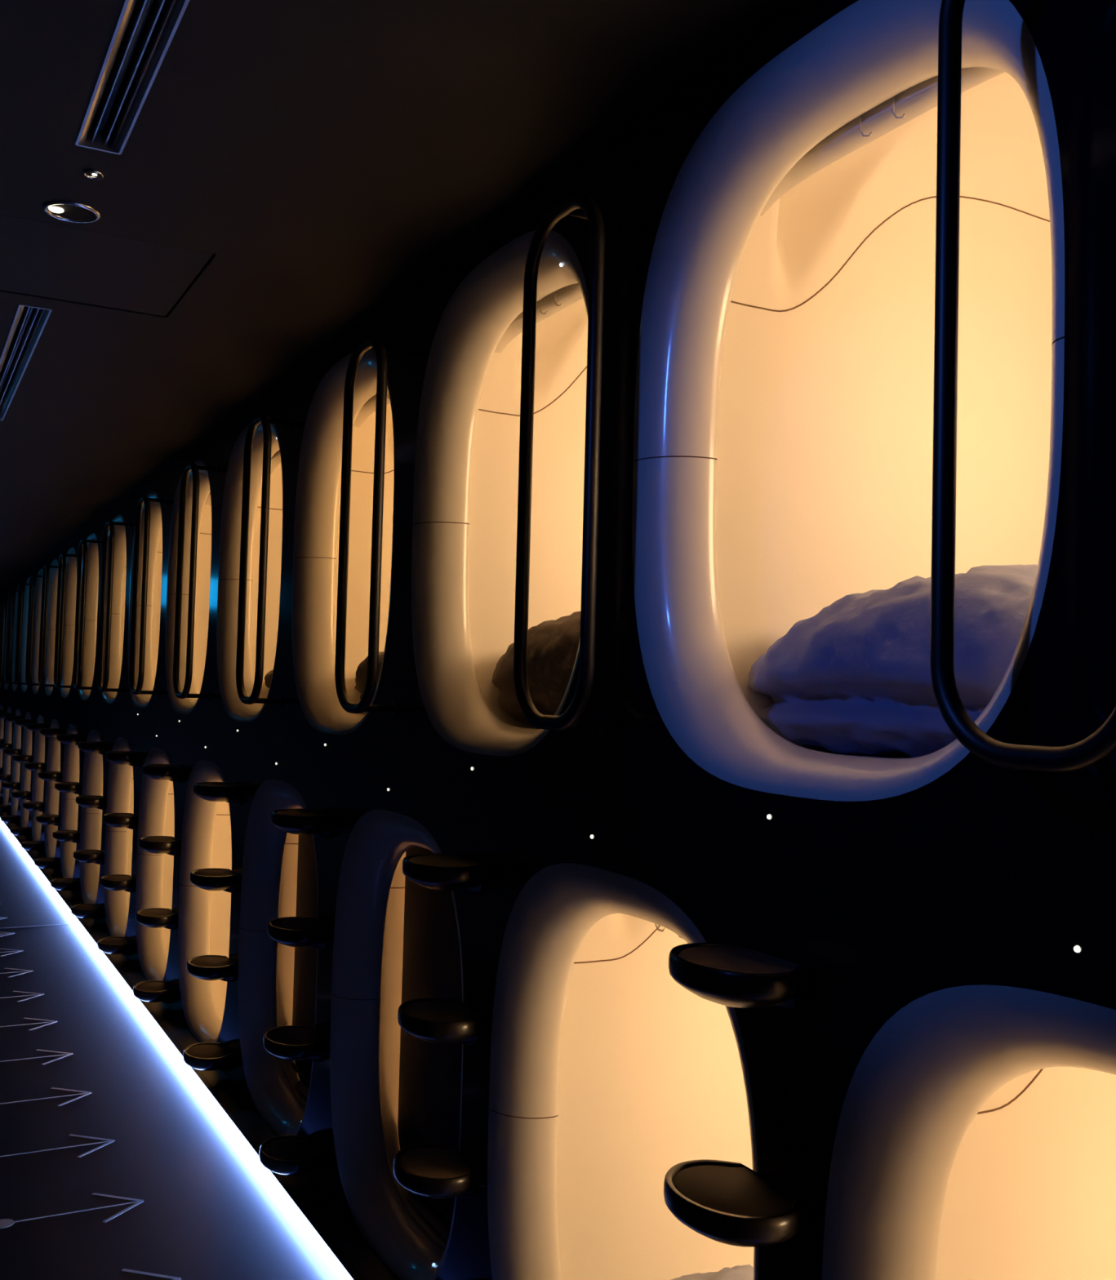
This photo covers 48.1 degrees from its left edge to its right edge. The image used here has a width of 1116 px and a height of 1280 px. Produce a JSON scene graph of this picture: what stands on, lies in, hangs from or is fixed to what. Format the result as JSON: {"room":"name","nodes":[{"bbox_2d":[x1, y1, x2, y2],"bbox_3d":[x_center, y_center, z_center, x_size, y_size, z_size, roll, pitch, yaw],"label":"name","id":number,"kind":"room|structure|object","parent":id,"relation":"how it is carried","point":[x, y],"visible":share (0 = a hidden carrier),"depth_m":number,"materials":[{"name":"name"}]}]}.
{"room":"capsule hotel corridor","nodes":[
{"label":"capsule hotel corridor","id":0,"kind":"room"},
{"bbox_2d":[0,253,216,317],"bbox_3d":[-4.863,-1.019,9.791,2.046,0.030,26.200,3,-3,-28],"label":"trim","id":1,"kind":"structure","parent":0,"point":[214,255],"depth_m":4.24,"materials":[{"name":"black"}]},
{"bbox_2d":[0,822,337,1279],"bbox_3d":[-4.936,1.993,9.670,2.056,0.080,26.200,3,-3,-28],"label":"floor","id":2,"kind":"structure","parent":0,"point":[206,1212],"depth_m":4.52,"materials":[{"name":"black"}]},
{"bbox_2d":[0,1087,91,1106],"bbox_3d":[-2.079,1.832,4.958,0.236,0.001,0.433,-1,-3,44],"label":"arrow","id":3,"kind":"object","parent":2,"relation":"on","point":[86,1093],"depth_m":5.03,"materials":[{"name":"white paint"}]},
{"bbox_2d":[0,1134,115,1157],"bbox_3d":[-1.800,1.818,4.436,0.236,0.001,0.433,-1,-3,44],"label":"arrow","id":4,"kind":"object","parent":2,"relation":"on","point":[109,1141],"depth_m":4.50,"materials":[{"name":"white paint"}]},
{"bbox_2d":[0,1192,143,1228],"bbox_3d":[-1.522,1.803,3.915,0.236,0.001,0.433,-1,-3,44],"label":"arrow","id":5,"kind":"object","parent":2,"relation":"on","point":[5,1223],"depth_m":3.94,"materials":[{"name":"white paint"}]},
{"bbox_2d":[120,1268,182,1279],"bbox_3d":[-1.243,1.789,3.393,0.236,0.001,0.433,-1,-3,44],"label":"floor arrow","id":6,"kind":"structure","parent":2,"relation":"on","point":[123,1269],"depth_m":3.54,"materials":[{"name":"white paint"}]},
{"bbox_2d":[0,815,361,1279],"bbox_3d":[-4.124,1.962,10.105,0.019,0.058,26.200,3,-3,-28],"label":"light strip","id":7,"kind":"object","parent":2,"relation":"on","point":[325,1246],"visible":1,"depth_m":4.70,"materials":[{"name":"white"}]},
{"bbox_2d":[0,0,782,591],"bbox_3d":[-4.866,-0.914,9.787,2.046,0.001,26.200,3,-3,-28],"label":"ceiling","id":8,"kind":"structure","parent":0,"point":[327,154],"depth_m":2.85,"materials":[{"name":"black paint"}]},
{"bbox_2d":[0,293,52,421],"bbox_3d":[-2.147,-1.077,4.893,0.098,0.068,2.008,3,-3,-28],"label":"ceiling vent","id":9,"kind":"object","parent":8,"relation":"attached to","point":[29,322],"visible":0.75,"depth_m":4.57,"materials":[{"name":"grey metal"}]},
{"bbox_2d":[42,200,101,222],"bbox_3d":[-1.238,-1.088,3.179,0.139,0.013,0.139,3,-3,-28],"label":"recessed light","id":10,"kind":"object","parent":8,"relation":"in","point":[67,211],"visible":1,"depth_m":3.18,"materials":[{"name":"silver metal"}]},
{"bbox_2d":[83,168,103,179],"bbox_3d":[-1.092,-1.095,2.936,0.045,0.006,0.045,3,-3,-28],"label":"recessed light","id":11,"kind":"object","parent":8,"relation":"in","point":[90,173],"visible":1,"depth_m":2.94,"materials":[{"name":"silver metal"}]},
{"bbox_2d":[0,213,213,315],"bbox_3d":[-1.404,-1.094,3.629,0.657,0.028,0.702,3,-3,-28],"label":"ceiling panel","id":12,"kind":"object","parent":8,"relation":"attached to","point":[37,258],"visible":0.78,"depth_m":3.61,"materials":[{"name":"black paint"}]},
{"bbox_2d":[75,0,189,154],"bbox_3d":[-0.559,-1.159,1.922,0.098,0.068,2.008,3,-3,-28],"label":"ceiling vent","id":13,"kind":"object","parent":8,"relation":"attached to","point":[144,31],"visible":0.92,"depth_m":2.47,"materials":[{"name":"grey metal"}]},
{"bbox_2d":[0,0,1115,1279],"bbox_3d":[-4.001,0.562,10.209,0.001,2.870,26.200,3,-3,-28],"label":"wall","id":14,"kind":"structure","parent":0,"point":[982,873],"depth_m":2.31,"materials":[{"name":"black paint"}]},
{"bbox_2d":[2,706,12,805],"bbox_3d":[-5.809,1.405,15.683,2.030,1.423,1.103,3,-3,-28],"label":"capsule","id":15,"kind":"object","parent":14,"relation":"attached to","point":[6,758],"visible":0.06,"depth_m":15.59,"materials":[{"name":"beige plastic"}]},
{"bbox_2d":[4,593,12,689],"bbox_3d":[-6.059,-0.038,16.280,2.030,1.423,1.103,3,-3,-28],"label":"capsule","id":16,"kind":"object","parent":14,"relation":"attached to","point":[6,686],"visible":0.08,"depth_m":16.21,"materials":[{"name":"beige plastic"}]},
{"bbox_2d":[4,589,19,684],"bbox_3d":[-6.175,-0.036,14.191,0.139,1.096,0.316,3,-3,-28],"label":"grab rail","id":17,"kind":"object","parent":14,"relation":"attached to","point":[11,593],"visible":0.91,"depth_m":14.05,"materials":[{"name":"black metal"}]},
{"bbox_2d":[11,584,18,690],"bbox_3d":[-5.493,-0.067,15.223,2.030,1.423,1.103,3,-3,-28],"label":"capsule","id":18,"kind":"object","parent":14,"relation":"attached to","point":[14,686],"visible":0.02,"depth_m":15.14,"materials":[{"name":"beige plastic"}]},
{"bbox_2d":[9,826,29,836],"bbox_3d":[-5.408,1.934,12.539,0.174,0.085,0.256,3,-3,-28],"label":"step","id":19,"kind":"structure","parent":14,"relation":"attached to","point":[18,831],"depth_m":12.46,"materials":[{"name":"black plastic"}]},
{"bbox_2d":[10,700,29,815],"bbox_3d":[-5.243,1.376,14.625,2.030,1.423,1.103,3,-3,-28],"label":"capsule","id":20,"kind":"object","parent":14,"relation":"attached to","point":[15,766],"visible":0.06,"depth_m":14.54,"materials":[{"name":"beige plastic"}]},
{"bbox_2d":[14,582,29,684],"bbox_3d":[-5.609,-0.066,13.133,0.139,1.096,0.316,3,-3,-28],"label":"grab rail","id":21,"kind":"object","parent":14,"relation":"attached to","point":[20,590],"visible":0.9,"depth_m":13.01,"materials":[{"name":"black metal"}]},
{"bbox_2d":[21,577,30,692],"bbox_3d":[-4.928,-0.096,14.165,2.030,1.423,1.103,3,-3,-28],"label":"capsule","id":22,"kind":"object","parent":14,"relation":"attached to","point":[24,644],"visible":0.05,"depth_m":14.08,"materials":[{"name":"beige plastic"}]},
{"bbox_2d":[20,700,41,826],"bbox_3d":[-4.678,1.347,13.567,2.030,1.423,1.103,3,-3,-28],"label":"capsule","id":23,"kind":"object","parent":14,"relation":"attached to","point":[25,782],"visible":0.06,"depth_m":13.48,"materials":[{"name":"beige plastic"}]},
{"bbox_2d":[21,840,42,852],"bbox_3d":[-4.843,1.905,11.480,0.174,0.085,0.256,3,-3,-28],"label":"step","id":24,"kind":"structure","parent":14,"relation":"attached to","point":[37,846],"depth_m":11.41,"materials":[{"name":"black plastic"}]},
{"bbox_2d":[22,801,44,812],"bbox_3d":[-4.833,1.542,11.495,0.174,0.085,0.256,3,-3,-28],"label":"step","id":25,"kind":"structure","parent":14,"relation":"attached to","point":[30,806],"depth_m":11.42,"materials":[{"name":"black plastic"}]},
{"bbox_2d":[25,573,42,687],"bbox_3d":[-5.044,-0.095,12.075,0.139,1.096,0.316,3,-3,-28],"label":"grab rail","id":26,"kind":"object","parent":14,"relation":"attached to","point":[32,580],"visible":0.88,"depth_m":11.96,"materials":[{"name":"black metal"}]},
{"bbox_2d":[24,762,45,771],"bbox_3d":[-4.824,1.178,11.510,0.174,0.085,0.256,3,-3,-28],"label":"step","id":27,"kind":"structure","parent":14,"relation":"attached to","point":[41,766],"depth_m":11.43,"materials":[{"name":"black plastic"}]},
{"bbox_2d":[31,568,43,693],"bbox_3d":[-4.362,-0.125,13.107,2.030,1.423,1.103,3,-3,-28],"label":"capsule","id":28,"kind":"object","parent":14,"relation":"attached to","point":[37,599],"visible":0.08,"depth_m":13.02,"materials":[{"name":"beige plastic"}]},
{"bbox_2d":[31,715,44,840],"bbox_3d":[-4.112,1.319,12.509,2.030,1.423,1.103,3,-3,-28],"label":"capsule","id":29,"kind":"object","parent":14,"relation":"attached to","point":[37,784],"visible":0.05,"depth_m":12.42,"materials":[{"name":"beige plastic"}]},
{"bbox_2d":[34,857,57,870],"bbox_3d":[-4.277,1.876,10.423,0.174,0.085,0.256,3,-3,-28],"label":"step","id":30,"kind":"structure","parent":14,"relation":"attached to","point":[43,863],"depth_m":10.35,"materials":[{"name":"black plastic"}]},
{"bbox_2d":[35,814,59,826],"bbox_3d":[-4.268,1.513,10.438,0.174,0.085,0.256,3,-3,-28],"label":"step","id":31,"kind":"structure","parent":14,"relation":"attached to","point":[54,820],"depth_m":10.36,"materials":[{"name":"black plastic"}]},
{"bbox_2d":[38,564,57,686],"bbox_3d":[-4.478,-0.123,11.018,0.139,1.096,0.316,3,-3,-28],"label":"grab rail","id":32,"kind":"object","parent":14,"relation":"attached to","point":[45,584],"visible":0.94,"depth_m":10.97,"materials":[{"name":"black metal"}]},
{"bbox_2d":[38,771,62,782],"bbox_3d":[-4.258,1.149,10.453,0.174,0.085,0.256,3,-3,-28],"label":"step","id":33,"kind":"structure","parent":14,"relation":"attached to","point":[46,775],"depth_m":10.37,"materials":[{"name":"black plastic"}]},
{"bbox_2d":[44,559,58,695],"bbox_3d":[-3.796,-0.154,12.049,2.030,1.423,1.103,3,-3,-28],"label":"capsule","id":34,"kind":"object","parent":14,"relation":"attached to","point":[53,573],"visible":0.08,"depth_m":11.95,"materials":[{"name":"beige plastic"}]},
{"bbox_2d":[40,728,63,737],"bbox_3d":[-4.249,0.785,10.467,0.174,0.085,0.256,3,-3,-28],"label":"step","id":35,"kind":"structure","parent":14,"relation":"attached to","point":[49,732],"depth_m":10.38,"materials":[{"name":"black plastic"}]},
{"bbox_2d":[44,719,60,857],"bbox_3d":[-3.546,1.290,11.451,2.030,1.423,1.103,3,-3,-28],"label":"capsule","id":36,"kind":"object","parent":14,"relation":"attached to","point":[53,761],"visible":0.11,"depth_m":11.36,"materials":[{"name":"beige plastic"}]},
{"bbox_2d":[50,878,76,892],"bbox_3d":[-3.711,1.847,9.365,0.174,0.085,0.256,3,-3,-28],"label":"step","id":37,"kind":"structure","parent":14,"relation":"attached to","point":[60,884],"depth_m":9.29,"materials":[{"name":"black plastic"}]},
{"bbox_2d":[53,552,77,689],"bbox_3d":[-3.912,-0.152,9.960,0.139,1.096,0.316,3,-3,-28],"label":"grab rail","id":38,"kind":"object","parent":14,"relation":"attached to","point":[61,570],"visible":0.92,"depth_m":9.93,"materials":[{"name":"black metal"}]},
{"bbox_2d":[52,830,79,843],"bbox_3d":[-3.702,1.484,9.380,0.174,0.085,0.256,3,-3,-28],"label":"step","id":39,"kind":"structure","parent":14,"relation":"attached to","point":[73,836],"depth_m":9.31,"materials":[{"name":"black plastic"}]},
{"bbox_2d":[54,782,80,795],"bbox_3d":[-3.693,1.120,9.395,0.174,0.085,0.256,3,-3,-28],"label":"step","id":40,"kind":"structure","parent":14,"relation":"attached to","point":[64,787],"depth_m":9.32,"materials":[{"name":"black plastic"}]},
{"bbox_2d":[59,547,76,697],"bbox_3d":[-3.231,-0.183,10.991,2.030,1.423,1.103,3,-3,-28],"label":"capsule","id":41,"kind":"object","parent":14,"relation":"attached to","point":[71,562],"visible":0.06,"depth_m":10.89,"materials":[{"name":"beige plastic"}]},
{"bbox_2d":[56,733,83,745],"bbox_3d":[-3.683,0.756,9.409,0.174,0.085,0.256,3,-3,-28],"label":"step","id":42,"kind":"structure","parent":14,"relation":"attached to","point":[70,739],"depth_m":9.33,"materials":[{"name":"black plastic"}]},
{"bbox_2d":[60,709,101,878],"bbox_3d":[-2.981,1.260,10.393,2.030,1.423,1.103,3,-3,-28],"label":"capsule","id":43,"kind":"object","parent":14,"relation":"attached to","point":[69,808],"visible":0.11,"depth_m":10.30,"materials":[{"name":"beige plastic"}]},
{"bbox_2d":[71,903,101,919],"bbox_3d":[-3.146,1.818,8.307,0.174,0.085,0.256,3,-3,-28],"label":"step","id":44,"kind":"structure","parent":14,"relation":"attached to","point":[82,910],"depth_m":8.24,"materials":[{"name":"black plastic"}]},
{"bbox_2d":[72,537,102,691],"bbox_3d":[-3.347,-0.181,8.902,0.139,1.096,0.316,3,-3,-28],"label":"grab rail","id":45,"kind":"object","parent":14,"relation":"attached to","point":[83,542],"visible":1,"depth_m":8.88,"materials":[{"name":"black metal"}]},
{"bbox_2d":[77,533,98,700],"bbox_3d":[-2.665,-0.212,9.933,2.030,1.423,1.103,3,-3,-28],"label":"capsule","id":46,"kind":"object","parent":14,"relation":"attached to","point":[92,572],"visible":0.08,"depth_m":9.83,"materials":[{"name":"beige plastic"}]},
{"bbox_2d":[73,849,102,865],"bbox_3d":[-3.136,1.455,8.322,0.174,0.085,0.256,3,-3,-28],"label":"step","id":47,"kind":"structure","parent":14,"relation":"attached to","point":[95,856],"depth_m":8.25,"materials":[{"name":"black plastic"}]},
{"bbox_2d":[75,795,105,809],"bbox_3d":[-3.127,1.091,8.337,0.174,0.085,0.256,3,-3,-28],"label":"step","id":48,"kind":"structure","parent":14,"relation":"attached to","point":[88,801],"depth_m":8.26,"materials":[{"name":"black plastic"}]},
{"bbox_2d":[77,741,107,755],"bbox_3d":[-3.118,0.728,8.351,0.174,0.085,0.256,3,-3,-28],"label":"step","id":49,"kind":"structure","parent":14,"relation":"attached to","point":[100,748],"depth_m":8.27,"materials":[{"name":"black plastic"}]},
{"bbox_2d":[79,711,128,903],"bbox_3d":[-2.415,1.232,9.335,2.030,1.423,1.103,3,-3,-28],"label":"capsule","id":50,"kind":"object","parent":14,"relation":"attached to","point":[91,826],"visible":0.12,"depth_m":9.24,"materials":[{"name":"beige plastic"}]},
{"bbox_2d":[101,515,126,703],"bbox_3d":[-2.099,-0.241,8.875,2.030,1.423,1.103,3,-3,-28],"label":"capsule","id":51,"kind":"object","parent":14,"relation":"attached to","point":[118,597],"visible":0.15,"depth_m":8.78,"materials":[{"name":"beige plastic"}]},
{"bbox_2d":[97,520,130,693],"bbox_3d":[-2.781,-0.210,7.844,0.139,1.096,0.316,3,-3,-28],"label":"grab rail","id":52,"kind":"object","parent":14,"relation":"attached to","point":[109,524],"visible":1,"depth_m":7.82,"materials":[{"name":"black metal"}]},
{"bbox_2d":[97,936,131,955],"bbox_3d":[-2.580,1.789,7.249,0.174,0.085,0.256,3,-3,-28],"label":"step","id":53,"kind":"structure","parent":14,"relation":"attached to","point":[115,944],"depth_m":7.19,"materials":[{"name":"black plastic"}]},
{"bbox_2d":[100,874,133,893],"bbox_3d":[-2.571,1.426,7.264,0.174,0.085,0.256,3,-3,-28],"label":"step","id":54,"kind":"structure","parent":14,"relation":"attached to","point":[116,882],"depth_m":7.20,"materials":[{"name":"black plastic"}]},
{"bbox_2d":[102,813,136,829],"bbox_3d":[-2.562,1.062,7.279,0.174,0.085,0.256,3,-3,-28],"label":"step","id":55,"kind":"structure","parent":14,"relation":"attached to","point":[128,820],"depth_m":7.21,"materials":[{"name":"black plastic"}]},
{"bbox_2d":[105,751,138,767],"bbox_3d":[-2.552,0.699,7.294,0.174,0.085,0.256,3,-3,-28],"label":"step","id":56,"kind":"structure","parent":14,"relation":"attached to","point":[122,757],"depth_m":7.21,"materials":[{"name":"black plastic"}]},
{"bbox_2d":[103,724,162,937],"bbox_3d":[-1.849,1.203,8.277,2.030,1.423,1.103,3,-3,-28],"label":"capsule","id":57,"kind":"object","parent":14,"relation":"attached to","point":[120,790],"visible":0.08,"depth_m":8.19,"materials":[{"name":"beige plastic"}]},
{"bbox_2d":[128,473,168,707],"bbox_3d":[-1.534,-0.270,7.817,2.030,1.423,1.103,3,-3,-28],"label":"capsule","id":58,"kind":"object","parent":14,"relation":"attached to","point":[155,552],"visible":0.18,"depth_m":7.73,"materials":[{"name":"beige plastic"}]},
{"bbox_2d":[128,495,168,697],"bbox_3d":[-2.216,-0.239,6.786,0.139,1.096,0.316,3,-3,-28],"label":"grab rail","id":59,"kind":"object","parent":14,"relation":"attached to","point":[144,499],"visible":1,"depth_m":6.76,"materials":[{"name":"black metal"}]},
{"bbox_2d":[133,980,173,1004],"bbox_3d":[-2.015,1.760,6.191,0.174,0.085,0.256,3,-3,-28],"label":"step","id":60,"kind":"structure","parent":14,"relation":"attached to","point":[152,991],"depth_m":6.13,"materials":[{"name":"black plastic"}]},
{"bbox_2d":[135,907,176,929],"bbox_3d":[-2.005,1.397,6.206,0.174,0.085,0.256,3,-3,-28],"label":"step","id":61,"kind":"structure","parent":14,"relation":"attached to","point":[155,917],"depth_m":6.14,"materials":[{"name":"black plastic"}]},
{"bbox_2d":[138,835,178,856],"bbox_3d":[-1.996,1.033,6.221,0.174,0.085,0.256,3,-3,-28],"label":"step","id":62,"kind":"structure","parent":14,"relation":"attached to","point":[169,845],"depth_m":6.15,"materials":[{"name":"black plastic"}]},
{"bbox_2d":[142,764,181,782],"bbox_3d":[-1.987,0.669,6.236,0.174,0.085,0.256,3,-3,-28],"label":"step","id":63,"kind":"structure","parent":14,"relation":"attached to","point":[172,772],"depth_m":6.16,"materials":[{"name":"black plastic"}]},
{"bbox_2d":[135,731,208,981],"bbox_3d":[-1.284,1.174,7.219,2.030,1.423,1.103,3,-3,-28],"label":"capsule","id":64,"kind":"object","parent":14,"relation":"attached to","point":[154,872],"visible":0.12,"depth_m":7.13,"materials":[{"name":"beige plastic"}]},
{"bbox_2d":[173,462,218,701],"bbox_3d":[-1.650,-0.268,5.728,0.139,1.096,0.316,3,-3,-28],"label":"grab rail","id":65,"kind":"object","parent":14,"relation":"attached to","point":[192,466],"visible":1,"depth_m":5.71,"materials":[{"name":"black metal"}]},
{"bbox_2d":[0,812,396,1279],"bbox_3d":[-4.076,1.965,10.130,0.090,0.058,26.200,3,-3,-28],"label":"baseboard","id":66,"kind":"structure","parent":14,"relation":"attached to","point":[368,1266],"depth_m":4.54,"materials":[{"name":"black"}]},
{"bbox_2d":[182,1042,231,1071],"bbox_3d":[-1.449,1.731,5.133,0.174,0.085,0.256,3,-3,-28],"label":"step","id":67,"kind":"structure","parent":14,"relation":"attached to","point":[204,1056],"depth_m":5.08,"materials":[{"name":"black plastic"}]},
{"bbox_2d":[164,460,251,714],"bbox_3d":[-0.968,-0.299,6.759,2.030,1.423,1.103,3,-3,-28],"label":"capsule","id":68,"kind":"object","parent":14,"relation":"attached to","point":[186,705],"visible":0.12,"depth_m":6.68,"materials":[{"name":"beige plastic"}]},
{"bbox_2d":[186,955,235,982],"bbox_3d":[-1.440,1.368,5.148,0.174,0.085,0.256,3,-3,-28],"label":"step","id":69,"kind":"structure","parent":14,"relation":"attached to","point":[206,967],"depth_m":5.09,"materials":[{"name":"black plastic"}]},
{"bbox_2d":[189,868,238,893],"bbox_3d":[-1.430,1.004,5.163,0.174,0.085,0.256,3,-3,-28],"label":"step","id":70,"kind":"structure","parent":14,"relation":"attached to","point":[208,879],"depth_m":5.09,"materials":[{"name":"black plastic"}]},
{"bbox_2d":[193,782,241,804],"bbox_3d":[-1.421,0.640,5.178,0.174,0.085,0.256,3,-3,-28],"label":"step","id":71,"kind":"structure","parent":14,"relation":"attached to","point":[228,792],"depth_m":5.10,"materials":[{"name":"black plastic"}]},
{"bbox_2d":[177,733,281,1042],"bbox_3d":[-0.718,1.145,6.161,2.030,1.423,1.103,3,-3,-28],"label":"capsule","id":72,"kind":"object","parent":14,"relation":"attached to","point":[204,915],"visible":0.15,"depth_m":6.08,"materials":[{"name":"beige plastic"}]},
{"bbox_2d":[216,416,283,722],"bbox_3d":[-0.403,-0.328,5.701,2.030,1.423,1.103,3,-3,-28],"label":"capsule","id":73,"kind":"object","parent":14,"relation":"attached to","point":[231,515],"visible":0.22,"depth_m":5.62,"materials":[{"name":"beige plastic"}]},
{"bbox_2d":[235,413,293,707],"bbox_3d":[-1.085,-0.297,4.670,0.139,1.096,0.316,3,-3,-28],"label":"grab rail","id":74,"kind":"object","parent":14,"relation":"attached to","point":[263,419],"visible":1,"depth_m":4.64,"materials":[{"name":"black metal"}]},
{"bbox_2d":[259,1134,320,1175],"bbox_3d":[-0.883,1.702,4.075,0.174,0.085,0.256,3,-3,-28],"label":"step","id":75,"kind":"structure","parent":14,"relation":"attached to","point":[288,1154],"depth_m":4.03,"materials":[{"name":"black plastic"}]},
{"bbox_2d":[262,1025,324,1062],"bbox_3d":[-0.874,1.339,4.090,0.174,0.085,0.256,3,-3,-28],"label":"step","id":76,"kind":"structure","parent":14,"relation":"attached to","point":[289,1042],"depth_m":4.04,"materials":[{"name":"black plastic"}]},
{"bbox_2d":[266,916,328,950],"bbox_3d":[-0.865,0.975,4.105,0.174,0.085,0.256,3,-3,-28],"label":"step","id":77,"kind":"structure","parent":14,"relation":"attached to","point":[291,931],"depth_m":4.04,"materials":[{"name":"black plastic"}]},
{"bbox_2d":[271,808,332,839],"bbox_3d":[-0.855,0.612,4.120,0.174,0.085,0.256,3,-3,-28],"label":"step","id":78,"kind":"structure","parent":14,"relation":"attached to","point":[317,823],"depth_m":4.04,"materials":[{"name":"black plastic"}]},
{"bbox_2d":[292,834,317,1088],"bbox_3d":[-0.858,1.070,4.707,0.004,1.393,0.884,3,-3,-28],"label":"roller blind","id":79,"kind":"object","parent":14,"relation":"attached to","point":[305,957],"depth_m":4.96,"materials":[{"name":"black"}]},
{"bbox_2d":[238,760,395,1135],"bbox_3d":[-0.153,1.116,5.103,2.030,1.423,1.103,3,-3,-28],"label":"capsule","id":80,"kind":"object","parent":14,"relation":"attached to","point":[277,981],"visible":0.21,"depth_m":5.00,"materials":[{"name":"beige plastic"}]},
{"bbox_2d":[291,349,395,734],"bbox_3d":[0.163,-0.357,4.643,2.030,1.423,1.103,3,-3,-28],"label":"capsule","id":81,"kind":"object","parent":14,"relation":"attached to","point":[317,499],"visible":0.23,"depth_m":4.56,"materials":[{"name":"beige plastic"}]},
{"bbox_2d":[354,651,384,705],"bbox_3d":[-0.374,0.134,4.376,0.560,0.281,0.781,3,-3,-28],"label":"duvet","id":82,"kind":"object","parent":81,"relation":"on","point":[362,670],"visible":0.06,"depth_m":4.41,"materials":[{"name":"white fabric"}]},
{"bbox_2d":[334,336,409,717],"bbox_3d":[-0.519,-0.326,3.612,0.139,1.096,0.316,3,-3,-28],"label":"grab rail","id":83,"kind":"object","parent":14,"relation":"attached to","point":[374,343],"visible":1,"depth_m":3.58,"materials":[{"name":"black metal"}]},
{"bbox_2d":[329,809,463,1279],"bbox_3d":[0.413,1.087,4.045,2.030,1.423,1.103,3,-3,-28],"label":"capsule","id":84,"kind":"object","parent":14,"relation":"attached to","point":[397,941],"visible":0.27,"depth_m":3.91,"materials":[{"name":"beige plastic"}]},
{"bbox_2d":[397,845,462,1229],"bbox_3d":[-0.292,1.041,3.649,0.004,1.393,0.884,3,-3,-28],"label":"roller blind","id":85,"kind":"object","parent":14,"relation":"attached to","point":[428,1103],"depth_m":3.82,"materials":[{"name":"black"}]},
{"bbox_2d":[392,1143,478,1199],"bbox_3d":[-0.308,1.310,3.032,0.174,0.085,0.256,3,-3,-28],"label":"step","id":86,"kind":"structure","parent":14,"relation":"attached to","point":[431,1171],"depth_m":2.99,"materials":[{"name":"black plastic"}]},
{"bbox_2d":[397,997,482,1045],"bbox_3d":[-0.299,0.946,3.047,0.174,0.085,0.256,3,-3,-28],"label":"step","id":87,"kind":"structure","parent":14,"relation":"attached to","point":[431,1020],"depth_m":2.99,"materials":[{"name":"black plastic"}]},
{"bbox_2d":[402,853,486,895],"bbox_3d":[-0.290,0.583,3.062,0.174,0.085,0.256,3,-3,-28],"label":"step","id":88,"kind":"structure","parent":14,"relation":"attached to","point":[437,872],"depth_m":2.99,"materials":[{"name":"black plastic"}]},
{"bbox_2d":[411,230,588,755],"bbox_3d":[0.729,-0.386,3.585,2.030,1.423,1.103,3,-3,-28],"label":"capsule","id":89,"kind":"object","parent":14,"relation":"attached to","point":[466,479],"visible":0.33,"depth_m":3.52,"materials":[{"name":"beige plastic"}]},
{"bbox_2d":[491,611,580,721],"bbox_3d":[0.187,0.076,3.326,0.556,0.339,0.800,3,-3,-28],"label":"duvet","id":90,"kind":"object","parent":89,"relation":"on","point":[553,645],"visible":0.19,"depth_m":3.23,"materials":[{"name":"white fabric"}]},
{"bbox_2d":[513,193,622,734],"bbox_3d":[0.047,-0.355,2.554,0.139,1.096,0.316,3,-3,-28],"label":"grab rail","id":91,"kind":"object","parent":14,"relation":"attached to","point":[578,205],"visible":1,"depth_m":2.50,"materials":[{"name":"black metal"}]},
{"bbox_2d":[487,793,758,1279],"bbox_3d":[0.979,1.058,2.987,2.030,1.423,1.103,3,-3,-28],"label":"capsule","id":92,"kind":"object","parent":14,"relation":"attached to","point":[608,1074],"visible":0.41,"depth_m":3.02,"materials":[{"name":"beige plastic"}]},
{"bbox_2d":[671,1264,753,1279],"bbox_3d":[0.447,1.557,2.701,0.559,0.263,0.749,3,-3,-28],"label":"duvet","id":93,"kind":"object","parent":92,"relation":"on","point":[743,1272],"visible":0.6,"depth_m":2.90,"materials":[{"name":"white fabric"}]},
{"bbox_2d":[663,1160,801,1247],"bbox_3d":[0.266,0.917,1.989,0.174,0.085,0.256,3,-3,-28],"label":"step","id":94,"kind":"structure","parent":14,"relation":"attached to","point":[731,1203],"depth_m":1.95,"materials":[{"name":"black plastic"}]},
{"bbox_2d":[668,942,806,1013],"bbox_3d":[0.276,0.554,2.004,0.174,0.085,0.256,3,-3,-28],"label":"step","id":95,"kind":"structure","parent":14,"relation":"attached to","point":[728,975],"depth_m":1.94,"materials":[{"name":"black plastic"}]},
{"bbox_2d":[631,0,1064,801],"bbox_3d":[1.294,-0.415,2.527,2.030,1.423,1.103,3,-3,-28],"label":"capsule","id":96,"kind":"object","parent":14,"relation":"attached to","point":[783,435],"visible":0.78,"depth_m":2.58,"materials":[{"name":"beige plastic"}]},
{"bbox_2d":[747,564,1037,757],"bbox_3d":[0.753,0.042,2.271,0.578,0.350,0.807,3,-3,-28],"label":"duvet","id":97,"kind":"object","parent":96,"relation":"on","point":[852,677],"visible":0.59,"depth_m":2.15,"materials":[{"name":"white fabric"}]},
{"bbox_2d":[822,871,1115,1279],"bbox_3d":[1.544,1.029,1.929,2.030,1.423,1.103,3,-3,-28],"label":"capsule","id":98,"kind":"object","parent":14,"relation":"attached to","point":[975,1136],"visible":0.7,"depth_m":1.86,"materials":[{"name":"beige plastic"}]},
{"bbox_2d":[929,0,1115,777],"bbox_3d":[0.612,-0.384,1.496,0.139,1.096,0.316,3,-3,-28],"label":"grab rail","id":99,"kind":"object","parent":14,"relation":"attached to","point":[1096,753],"visible":1,"depth_m":1.58,"materials":[{"name":"black metal"}]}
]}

